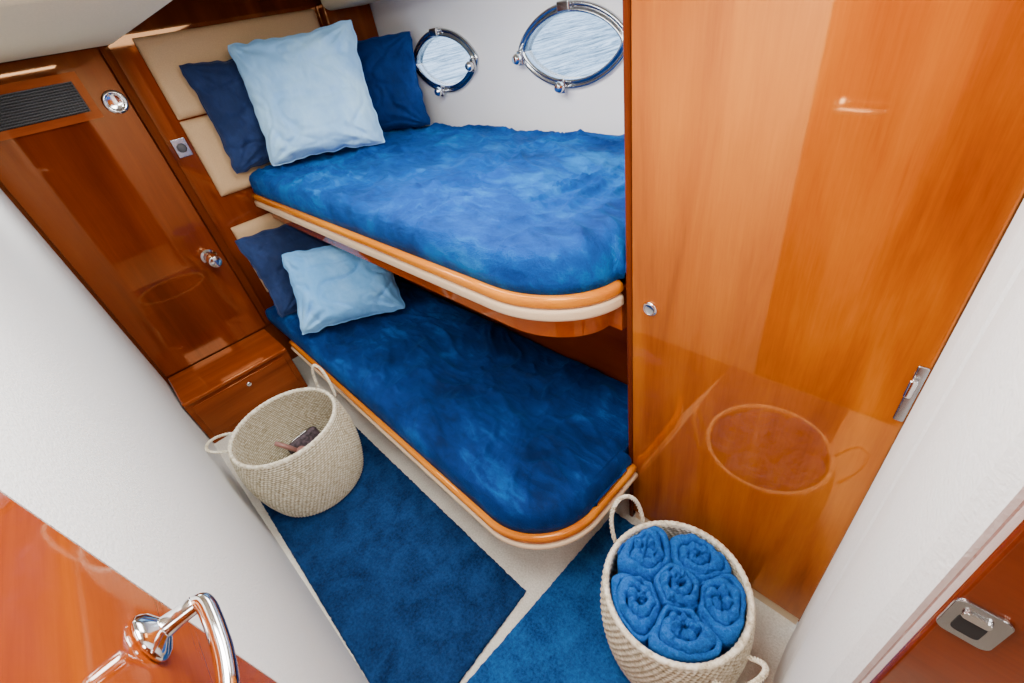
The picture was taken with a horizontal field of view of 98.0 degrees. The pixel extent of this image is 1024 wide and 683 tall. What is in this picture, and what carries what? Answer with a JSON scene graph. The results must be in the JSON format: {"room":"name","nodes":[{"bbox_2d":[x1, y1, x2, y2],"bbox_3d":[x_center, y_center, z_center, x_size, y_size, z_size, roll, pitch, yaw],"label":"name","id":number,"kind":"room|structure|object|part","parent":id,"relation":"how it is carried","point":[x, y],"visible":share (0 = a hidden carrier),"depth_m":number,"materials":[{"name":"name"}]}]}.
{"room":"boat cabin","nodes":[
{"label":"boat cabin","id":0,"kind":"room"},
{"bbox_2d":[0,4,322,390],"bbox_3d":[-1.427,-0.847,2.666,2.090,1.930,0.100,-37,43,-30],"label":"wall","id":1,"kind":"structure","parent":0,"point":[228,211],"depth_m":2.29,"materials":[{"name":"brown wood"}]},
{"bbox_2d":[170,137,192,157],"bbox_3d":[-1.663,-0.976,2.242,0.065,0.085,0.021,-37,43,-30],"label":"wall socket","id":2,"kind":"object","parent":1,"relation":"attached to","point":[180,145],"visible":1,"depth_m":2.24,"materials":[{"name":"metal"}]},
{"bbox_2d":[126,0,321,33],"bbox_3d":[-1.335,-1.696,2.226,1.295,0.100,0.013,-37,43,-30],"label":"trim","id":3,"kind":"structure","parent":1,"relation":"attached to","point":[175,13],"depth_m":2.13,"materials":[{"name":"brown wood"}]},
{"bbox_2d":[180,115,271,195],"bbox_3d":[-1.198,-1.235,2.593,1.166,0.378,0.037,-37,43,-30],"label":"cushion","id":4,"kind":"object","parent":1,"relation":"attached to","point":[201,132],"visible":0.22,"depth_m":2.32,"materials":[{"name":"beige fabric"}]},
{"bbox_2d":[133,9,319,119],"bbox_3d":[-1.356,-1.451,2.306,0.886,0.341,0.037,-37,43,-30],"label":"wall panel","id":5,"kind":"object","parent":1,"relation":"attached to","point":[163,53],"visible":0.58,"depth_m":2.16,"materials":[{"name":"beige fabric"}]},
{"bbox_2d":[231,212,284,291],"bbox_3d":[-1.318,-0.631,2.780,0.636,0.426,0.037,-37,43,-30],"label":"cushion","id":6,"kind":"object","parent":1,"relation":"attached to","point":[264,222],"visible":0.14,"depth_m":2.57,"materials":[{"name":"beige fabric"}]},
{"bbox_2d":[316,3,378,40],"bbox_3d":[-0.919,-1.755,2.593,0.290,0.379,0.088,-37,43,-30],"label":"trim","id":7,"kind":"structure","parent":1,"relation":"attached to","point":[364,26],"depth_m":2.52,"materials":[{"name":"brown wood"}]},
{"bbox_2d":[0,188,367,682],"bbox_3d":[-1.053,0.183,1.201,0.102,1.930,2.969,-37,43,-30],"label":"wall","id":8,"kind":"structure","parent":0,"point":[96,445],"depth_m":0.82,"materials":[{"name":"white paint"}]},
{"bbox_2d":[0,492,275,682],"bbox_3d":[-0.163,0.577,0.493,0.091,1.820,0.557,-37,43,-30],"label":"door","id":9,"kind":"structure","parent":8,"relation":"in","point":[66,616],"depth_m":0.39,"materials":[{"name":"brown wood"}]},
{"bbox_3d":[-0.282,0.294,0.422,0.030,0.027,0.141,-33,41,-26],"label":"lever","id":10,"kind":"part","parent":9,"relation":"part of","materials":[{"name":"silver metal"}]},
{"bbox_2d":[370,0,623,134],"bbox_3d":[0.327,-1.157,1.810,0.040,1.000,3.220,-37,43,-30],"label":"wall","id":11,"kind":"structure","parent":0,"point":[500,92],"depth_m":2.13,"materials":[{"name":"white paint"}]},
{"bbox_2d":[251,193,626,336],"bbox_3d":[-0.283,-0.646,2.067,1.069,0.160,2.318,-37,43,-30],"label":"bunk bed frame","id":12,"kind":"structure","parent":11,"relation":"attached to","point":[589,312],"depth_m":1.27,"materials":[{"name":"brown wood"}]},
{"bbox_2d":[249,122,625,294],"bbox_3d":[-0.301,-0.766,1.970,1.035,0.156,2.315,-37,43,-30],"label":"mattress","id":13,"kind":"object","parent":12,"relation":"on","point":[536,212],"visible":0.78,"depth_m":1.50,"materials":[{"name":"blue fabric"}]},
{"bbox_2d":[179,59,269,173],"bbox_3d":[-1.285,-1.237,2.349,0.603,0.508,0.187,-37,43,-30],"label":"pillow","id":14,"kind":"object","parent":13,"relation":"on","point":[219,86],"visible":0.41,"depth_m":2.21,"materials":[{"name":"blue fabric"}]},
{"bbox_2d":[228,20,384,165],"bbox_3d":[-1.011,-1.221,2.218,0.610,0.533,0.264,-11,37,1],"label":"pillow","id":15,"kind":"object","parent":13,"relation":"on","point":[308,93],"visible":1,"depth_m":2.15,"materials":[{"name":"blue fabric"}]},
{"bbox_2d":[357,31,429,131],"bbox_3d":[-0.796,-1.422,2.501,0.594,0.460,0.194,-6,37,8],"label":"pillow","id":16,"kind":"object","parent":13,"relation":"on","point":[388,64],"visible":0.48,"depth_m":2.42,"materials":[{"name":"blue fabric"}]},
{"bbox_2d":[414,27,478,95],"bbox_3d":[-0.375,-1.488,2.378,0.098,0.313,0.579,-37,43,-30],"label":"window","id":17,"kind":"structure","parent":11,"relation":"in","point":[445,60],"depth_m":2.39,"materials":[{"name":"glass"}]},
{"bbox_3d":[-0.402,-1.392,2.475,0.056,0.045,0.045,-37,43,-30],"label":"latch knob","id":18,"kind":"part","parent":17,"relation":"part of","materials":[{"name":"silver metal"}]},
{"bbox_3d":[-0.392,-1.400,2.481,0.016,0.058,0.030,-37,43,-30],"label":"latch arm","id":19,"kind":"part","parent":17,"relation":"part of","materials":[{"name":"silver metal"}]},
{"bbox_3d":[-0.350,-1.511,2.394,0.004,0.230,0.500,-37,43,-30],"label":"pane","id":20,"kind":"part","parent":17,"relation":"part of","materials":[{"name":"clear glass"}]},
{"bbox_3d":[-0.205,-1.373,2.216,0.056,0.045,0.045,-37,43,-30],"label":"latch knob","id":21,"kind":"part","parent":17,"relation":"part of","materials":[{"name":"silver metal"}]},
{"bbox_3d":[-0.195,-1.381,2.222,0.016,0.058,0.030,-37,43,-30],"label":"latch arm","id":22,"kind":"part","parent":17,"relation":"part of","materials":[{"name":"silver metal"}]},
{"bbox_2d":[512,0,622,93],"bbox_3d":[0.230,-1.199,1.824,0.098,0.322,0.595,-37,43,-30],"label":"window","id":23,"kind":"structure","parent":11,"relation":"in","point":[571,43],"depth_m":1.83,"materials":[{"name":"glass"}]},
{"bbox_3d":[0.028,-1.267,1.996,0.056,0.045,0.045,-37,43,-30],"label":"latch knob","id":24,"kind":"part","parent":23,"relation":"part of","materials":[{"name":"silver metal"}]},
{"bbox_3d":[0.038,-1.275,2.002,0.016,0.058,0.030,-37,43,-30],"label":"latch arm","id":25,"kind":"part","parent":23,"relation":"part of","materials":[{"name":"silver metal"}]},
{"bbox_3d":[0.210,-1.097,1.917,0.056,0.045,0.045,-37,43,-30],"label":"latch knob","id":26,"kind":"part","parent":23,"relation":"part of","materials":[{"name":"silver metal"}]},
{"bbox_3d":[0.220,-1.105,1.924,0.016,0.058,0.030,-37,43,-30],"label":"latch arm","id":27,"kind":"part","parent":23,"relation":"part of","materials":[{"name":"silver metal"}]},
{"bbox_3d":[0.255,-1.223,1.839,0.004,0.238,0.516,-37,43,-30],"label":"pane","id":28,"kind":"part","parent":23,"relation":"part of","materials":[{"name":"clear glass"}]},
{"bbox_2d":[212,356,797,682],"bbox_3d":[-0.018,0.796,1.777,2.800,0.060,4.350,-37,43,-30],"label":"floor","id":29,"kind":"structure","parent":0,"point":[535,571],"depth_m":1.69,"materials":[{"name":"beige carpet"}]},
{"bbox_2d":[168,329,307,442],"bbox_3d":[-1.610,0.239,2.640,0.566,0.312,0.401,-37,43,-30],"label":"locker","id":30,"kind":"object","parent":29,"relation":"on","point":[218,391],"visible":0.99,"depth_m":2.50,"materials":[{"name":"brown wood"}]},
{"bbox_2d":[0,45,271,377],"bbox_3d":[-1.826,-0.558,2.167,0.629,1.600,0.168,-37,43,-30],"label":"door","id":31,"kind":"structure","parent":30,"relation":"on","point":[81,153],"depth_m":2.13,"materials":[{"name":"brown wood"}]},
{"bbox_2d":[0,82,88,131],"bbox_3d":[-1.989,-0.977,1.850,0.334,0.116,0.001,-37,43,-30],"label":"grille","id":32,"kind":"object","parent":31,"relation":"attached to","point":[78,106],"depth_m":1.86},
{"bbox_3d":[-1.628,-0.447,2.419,0.083,0.083,0.138,-37,43,-30],"label":"knob","id":33,"kind":"part","parent":31,"relation":"part of","materials":[{"name":"silver metal"}]},
{"bbox_3d":[-1.483,0.301,2.518,0.506,0.218,0.007,-37,43,-30],"label":"drawer","id":34,"kind":"part","parent":30,"relation":"part of","materials":[{"name":"brown wood"}]},
{"bbox_2d":[261,427,525,682],"bbox_3d":[-0.605,0.797,1.868,0.543,0.020,1.427,-37,43,-30],"label":"rug","id":35,"kind":"object","parent":29,"relation":"on","point":[413,598],"visible":0.71,"depth_m":1.68,"materials":[{"name":"blue carpet"}]},
{"bbox_2d":[205,364,363,517],"bbox_3d":[-0.965,0.463,1.966,0.544,0.511,0.493,-37,43,-30],"label":"storage basket","id":36,"kind":"object","parent":35,"relation":"on","point":[310,481],"visible":0.98,"depth_m":1.93,"materials":[{"name":"wicker"}]},
{"bbox_3d":[-1.258,0.438,1.917,0.116,0.027,0.118,-12,37,0],"label":"handle","id":37,"kind":"part","parent":36,"relation":"part of","materials":[{"name":"wicker"}]},
{"bbox_2d":[274,441,304,451],"bbox_3d":[-1.030,0.504,2.076,0.122,0.119,0.059,-19,37,-9],"label":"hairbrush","id":38,"kind":"object","parent":36,"relation":"in","point":[278,444],"visible":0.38,"depth_m":2.07,"materials":[{"name":"pink plastic"}]},
{"bbox_2d":[288,426,319,454],"bbox_3d":[-1.001,0.505,2.176,0.068,0.122,0.160,16,45,32],"label":"pouch","id":39,"kind":"object","parent":36,"relation":"in","point":[311,433],"visible":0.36,"depth_m":2.16,"materials":[{"name":"fabric"}]},
{"bbox_3d":[-0.871,0.172,2.035,0.118,0.167,0.028,10,42,27],"label":"handle","id":40,"kind":"part","parent":36,"relation":"part of","materials":[{"name":"wicker"}]},
{"bbox_2d":[289,340,637,549],"bbox_3d":[-0.304,0.282,2.190,0.751,0.350,1.983,-37,43,-30],"label":"frame","id":41,"kind":"object","parent":29,"relation":"on","point":[565,536],"visible":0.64,"depth_m":1.48,"materials":[{"name":"brown wood"}]},
{"bbox_2d":[265,277,631,533],"bbox_3d":[-0.474,0.020,2.174,0.723,0.144,2.342,-37,43,-30],"label":"mattress","id":42,"kind":"object","parent":41,"relation":"on","point":[535,436],"visible":0.8,"depth_m":1.72,"materials":[{"name":"blue fabric"}]},
{"bbox_2d":[235,224,330,317],"bbox_3d":[-1.149,-0.488,2.596,0.654,0.428,0.279,-31,41,-24],"label":"pillow","id":43,"kind":"object","parent":42,"relation":"on","point":[264,250],"visible":0.38,"depth_m":2.46,"materials":[{"name":"blue fabric"}]},
{"bbox_2d":[282,245,404,334],"bbox_3d":[-0.877,-0.306,2.326,0.550,0.358,0.321,-16,37,-5],"label":"pillow","id":44,"kind":"object","parent":42,"relation":"on","point":[332,286],"visible":0.84,"depth_m":2.26,"materials":[{"name":"blue fabric"}]},
{"bbox_2d":[466,512,634,682],"bbox_3d":[0.227,1.006,1.361,0.994,0.020,0.522,-37,43,-30],"label":"rug","id":45,"kind":"object","parent":29,"relation":"on","point":[562,638],"visible":0.4,"depth_m":1.44,"materials":[{"name":"blue carpet"}]},
{"bbox_2d":[600,494,768,682],"bbox_3d":[0.448,0.744,1.240,0.398,0.467,0.402,5,40,21],"label":"storage basket","id":46,"kind":"object","parent":45,"relation":"on","point":[639,664],"visible":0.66,"depth_m":1.11,"materials":[{"name":"wicker"}]},
{"bbox_3d":[0.333,0.510,1.308,0.118,0.144,0.046,-23,38,-14],"label":"handle","id":47,"kind":"part","parent":46,"relation":"part of","materials":[{"name":"wicker"}]},
{"bbox_2d":[611,573,661,647],"bbox_3d":[0.332,0.743,1.216,0.141,0.250,0.152,-37,43,-30],"label":"rolled towel","id":48,"kind":"object","parent":46,"relation":"in","point":[636,603],"visible":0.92,"depth_m":1.14,"materials":[{"name":"blue fabric"}]},
{"bbox_2d":[617,526,670,583],"bbox_3d":[0.391,0.648,1.290,0.167,0.256,0.129,-37,43,-30],"label":"rolled towel","id":49,"kind":"object","parent":46,"relation":"in","point":[644,554],"visible":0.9,"depth_m":1.22,"materials":[{"name":"blue fabric"}]},
{"bbox_2d":[653,563,699,612],"bbox_3d":[0.442,0.700,1.201,0.114,0.251,0.117,-37,43,-30],"label":"rolled towel","id":50,"kind":"object","parent":46,"relation":"in","point":[674,585],"visible":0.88,"depth_m":1.13,"materials":[{"name":"blue fabric"}]},
{"bbox_2d":[648,605,721,663],"bbox_3d":[0.429,0.769,1.122,0.165,0.253,0.115,2,39,18],"label":"rolled towel","id":51,"kind":"object","parent":46,"relation":"in","point":[678,634],"visible":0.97,"depth_m":1.05,"materials":[{"name":"blue fabric"}]},
{"bbox_2d":[669,533,731,583],"bbox_3d":[0.521,0.660,1.270,0.118,0.249,0.168,-37,43,-30],"label":"rolled towel","id":52,"kind":"object","parent":46,"relation":"in","point":[694,554],"visible":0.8,"depth_m":1.20,"materials":[{"name":"blue fabric"}]},
{"bbox_2d":[696,574,745,656],"bbox_3d":[0.538,0.725,1.164,0.111,0.252,0.170,8,41,25],"label":"rolled towel","id":53,"kind":"object","parent":46,"relation":"in","point":[721,604],"visible":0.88,"depth_m":1.09,"materials":[{"name":"blue fabric"}]},
{"bbox_3d":[0.517,0.741,0.987,0.118,0.107,0.064,-23,38,-14],"label":"handle","id":54,"kind":"part","parent":46,"relation":"part of","materials":[{"name":"wicker"}]},
{"bbox_2d":[622,0,1023,624],"bbox_3d":[0.804,-0.197,1.192,0.878,1.928,0.595,-37,43,-30],"label":"closet","id":55,"kind":"object","parent":29,"relation":"on","point":[819,193],"visible":0.98,"depth_m":0.79,"materials":[{"name":"orange wood"}]},
{"bbox_3d":[0.342,-0.080,1.107,0.007,0.039,0.039,-37,43,-30],"label":"knob","id":56,"kind":"part","parent":55,"relation":"part of","materials":[{"name":"silver metal"}]},
{"bbox_2d":[393,273,627,384],"bbox_3d":[-0.236,-0.228,2.359,0.030,0.930,2.361,-37,43,-30],"label":"wall","id":57,"kind":"structure","parent":0,"point":[605,350],"depth_m":1.82,"materials":[{"name":"brown wood"}]},
{"bbox_2d":[773,199,1023,682],"bbox_3d":[0.589,0.266,0.636,0.482,1.930,0.130,-37,43,-30],"label":"wall","id":58,"kind":"structure","parent":0,"point":[952,475],"depth_m":0.47,"materials":[{"name":"white paint"}]},
{"bbox_2d":[859,500,1023,682],"bbox_3d":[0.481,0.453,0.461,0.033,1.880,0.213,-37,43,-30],"label":"door","id":59,"kind":"structure","parent":58,"relation":"attached to","point":[992,579],"depth_m":0.36,"materials":[{"name":"brown wood"}]},
{"bbox_2d":[936,598,1014,650],"bbox_3d":[0.361,0.223,0.349,0.006,0.049,0.033,-37,43,-30],"label":"strike plate","id":60,"kind":"object","parent":59,"relation":"attached to","point":[967,620],"visible":1,"depth_m":0.35,"materials":[{"name":"metal"}]},
{"bbox_3d":[-0.345,-0.766,0.596,2.800,0.050,4.350,-37,43,-30],"label":"ceiling","id":61,"kind":"structure","parent":0,"visible":0},
{"bbox_2d":[0,0,171,62],"bbox_3d":[-1.390,-0.935,1.263,0.610,0.130,1.565,-37,43,-30],"label":"ceiling panel","id":62,"kind":"object","parent":61,"relation":"attached to","point":[28,28],"visible":1,"depth_m":1.15,"materials":[{"name":"white paint"}]},
{"bbox_2d":[321,0,379,9],"bbox_3d":[-0.165,-1.520,1.710,0.290,0.143,2.180,-37,43,-30],"label":"ceiling panel","id":63,"kind":"object","parent":61,"relation":"attached to","point":[328,4],"visible":1,"depth_m":2.28,"materials":[{"name":"white paint"}]}
]}

